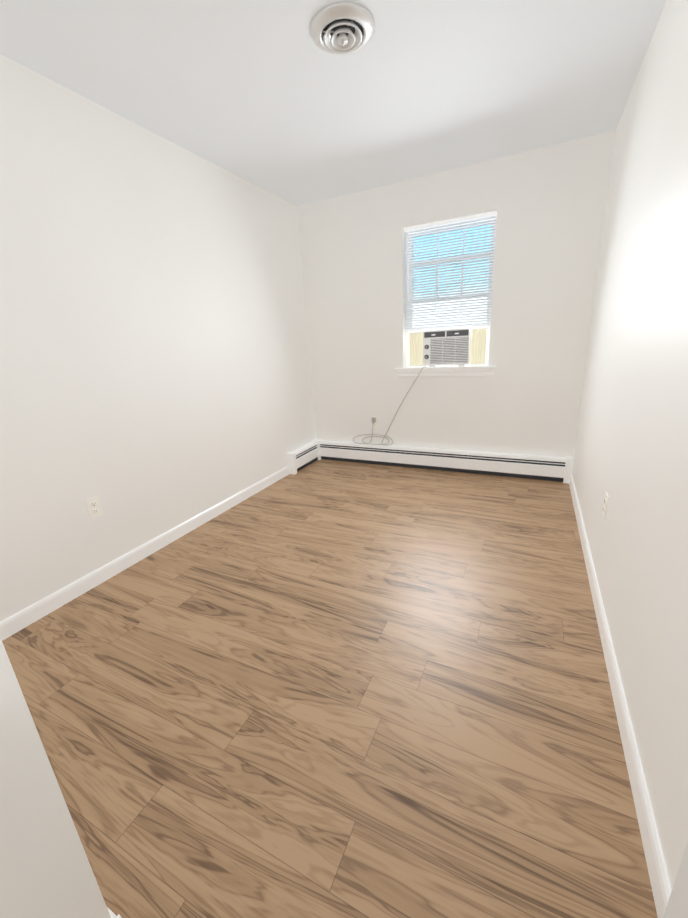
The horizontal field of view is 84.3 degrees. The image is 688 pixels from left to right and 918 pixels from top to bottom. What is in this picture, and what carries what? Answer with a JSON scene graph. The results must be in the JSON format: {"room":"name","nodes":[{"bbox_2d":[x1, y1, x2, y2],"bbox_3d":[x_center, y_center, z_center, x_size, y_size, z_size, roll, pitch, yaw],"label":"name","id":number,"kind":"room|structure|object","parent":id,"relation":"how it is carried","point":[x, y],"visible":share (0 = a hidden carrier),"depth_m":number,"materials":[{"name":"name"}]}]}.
{"room":"empty bedroom","nodes":[
{"label":"empty bedroom","id":0,"kind":"room"},
{"bbox_2d":[0,637,110,917],"bbox_3d":[-1.275,-0.100,0.574,1.399,2.439,0.449,5,19,25],"label":"wall","id":1,"kind":"structure","parent":0,"point":[46,871],"depth_m":0.65,"materials":[{"name":"white paint"}]},
{"bbox_2d":[107,907,121,917],"bbox_3d":[-1.092,0.958,1.109,1.382,0.085,0.014,5,19,25],"label":"baseboard","id":2,"kind":"structure","parent":1,"relation":"attached to","point":[111,913],"depth_m":0.81,"materials":[{"name":"white wood"}]},
{"bbox_2d":[0,54,315,621],"bbox_3d":[-1.237,-0.654,2.351,0.150,2.440,4.136,5,19,25],"label":"wall","id":3,"kind":"structure","parent":0,"point":[155,378],"depth_m":2.15,"materials":[{"name":"white paint"}]},
{"bbox_2d":[85,495,102,518],"bbox_3d":[-1.363,0.264,2.078,0.008,0.114,0.070,5,19,25],"label":"electrical outlet","id":4,"kind":"object","parent":3,"relation":"attached to","point":[94,507],"visible":1,"depth_m":2.08,"materials":[{"name":"white plastic"}]},
{"bbox_2d":[0,466,288,640],"bbox_3d":[-1.143,0.505,2.577,0.013,0.085,2.736,5,19,25],"label":"baseboard","id":5,"kind":"structure","parent":3,"relation":"attached to","point":[102,574],"depth_m":2.22,"materials":[{"name":"white wood"}]},
{"bbox_2d":[2,459,657,917],"bbox_3d":[-0.226,0.816,1.719,2.753,0.100,5.186,5,19,25],"label":"floor","id":6,"kind":"structure","parent":0,"point":[330,689],"depth_m":1.32,"materials":[{"name":"laminate"}]},
{"bbox_2d":[286,439,572,483],"bbox_3d":[0.668,0.064,3.452,2.443,0.212,0.574,5,19,25],"label":"heater","id":7,"kind":"object","parent":6,"relation":"on","point":[549,468],"visible":1,"depth_m":3.58,"materials":[{"name":"white metal"}]},
{"bbox_2d":[0,0,665,206],"bbox_3d":[-0.364,-1.606,0.968,2.753,0.100,5.186,5,19,25],"label":"ceiling","id":8,"kind":"structure","parent":0,"point":[270,96],"depth_m":1.83,"materials":[{"name":"white paint"}]},
{"bbox_2d":[310,2,374,54],"bbox_3d":[-0.005,-1.730,1.560,0.266,0.051,0.266,5,19,25],"label":"ceiling vent","id":9,"kind":"object","parent":8,"relation":"in","point":[340,28],"visible":1,"depth_m":1.52,"materials":[{"name":"silver metal"}]},
{"bbox_2d":[297,130,615,470],"bbox_3d":[0.783,-1.113,3.462,2.453,2.440,0.220,5,19,25],"label":"wall","id":10,"kind":"structure","parent":0,"point":[548,204],"depth_m":3.19,"materials":[{"name":"white paint"}]},
{"bbox_2d":[371,417,377,427],"bbox_3d":[0.306,-0.367,3.823,0.070,0.114,0.008,5,19,25],"label":"electrical outlet","id":11,"kind":"object","parent":10,"relation":"attached to","point":[374,425],"visible":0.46,"depth_m":3.82,"materials":[{"name":"white plastic"}]},
{"bbox_2d":[395,365,495,376],"bbox_3d":[0.898,-0.789,3.427,0.876,0.086,0.152,5,19,25],"label":"window sill","id":12,"kind":"structure","parent":10,"relation":"attached to","point":[461,371],"depth_m":3.36,"materials":[{"name":"white wood"}]},
{"bbox_2d":[409,328,486,366],"bbox_3d":[0.889,-0.977,3.357,0.680,0.314,0.148,5,19,25],"label":"air conditioner","id":13,"kind":"object","parent":12,"relation":"on","point":[458,347],"visible":1,"depth_m":3.31,"materials":[{"name":"white plastic"}]},
{"bbox_2d":[353,366,426,445],"bbox_3d":[0.415,-0.500,3.695,0.768,0.764,0.046,5,19,25],"label":"power cord","id":14,"kind":"object","parent":13,"relation":"attached to","point":[372,434],"visible":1,"depth_m":3.81,"materials":[{"name":"grey plastic"}]},
{"bbox_2d":[406,216,496,366],"bbox_3d":[0.924,-1.407,3.348,0.746,1.177,0.082,5,19,25],"label":"window","id":15,"kind":"structure","parent":10,"relation":"in","point":[452,274],"depth_m":3.27,"materials":[{"name":"white plastic"}]},
{"bbox_2d":[404,211,496,331],"bbox_3d":[0.869,-1.538,3.209,0.736,0.838,0.040,5,19,25],"label":"venetian blinds","id":16,"kind":"object","parent":15,"relation":"attached to","point":[451,222],"visible":0.96,"depth_m":3.20,"materials":[{"name":"plastic"}]},
{"bbox_2d":[571,0,687,888],"bbox_3d":[0.875,-0.288,0.784,0.150,2.440,5.186,5,19,25],"label":"wall","id":17,"kind":"structure","parent":0,"point":[630,456],"depth_m":1.29,"materials":[{"name":"white paint"}]},
{"bbox_2d":[602,491,608,519],"bbox_3d":[1.206,0.215,1.758,0.008,0.114,0.070,5,19,25],"label":"electrical outlet","id":18,"kind":"object","parent":17,"relation":"attached to","point":[605,504],"visible":1,"depth_m":1.74,"materials":[{"name":"white plastic"}]},
{"bbox_2d":[569,474,671,917],"bbox_3d":[1.064,0.695,1.559,0.013,0.085,3.670,5,19,25],"label":"baseboard","id":19,"kind":"structure","parent":17,"relation":"attached to","point":[659,879],"depth_m":1.09,"materials":[{"name":"white wood"}]},
{"bbox_3d":[-0.932,0.029,0.091,2.453,2.440,0.150,5,19,25],"label":"wall","id":20,"kind":"structure","parent":0,"visible":0},
{"bbox_2d":[663,842,687,917],"bbox_3d":[0.294,0.173,0.061,0.145,2.030,0.771,5,19,25],"label":"door","id":21,"kind":"structure","parent":20,"relation":"in","point":[677,906],"depth_m":0.54,"materials":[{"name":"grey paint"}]},
{"label":"outside","id":22,"kind":"structure","parent":0,"visible":0},
{"bbox_2d":[411,225,491,365],"bbox_3d":[1.260,-1.788,3.928,4.000,3.000,0.020,5,19,25],"label":"sky","id":23,"kind":"structure","parent":22,"point":[452,276],"depth_m":3.96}
]}

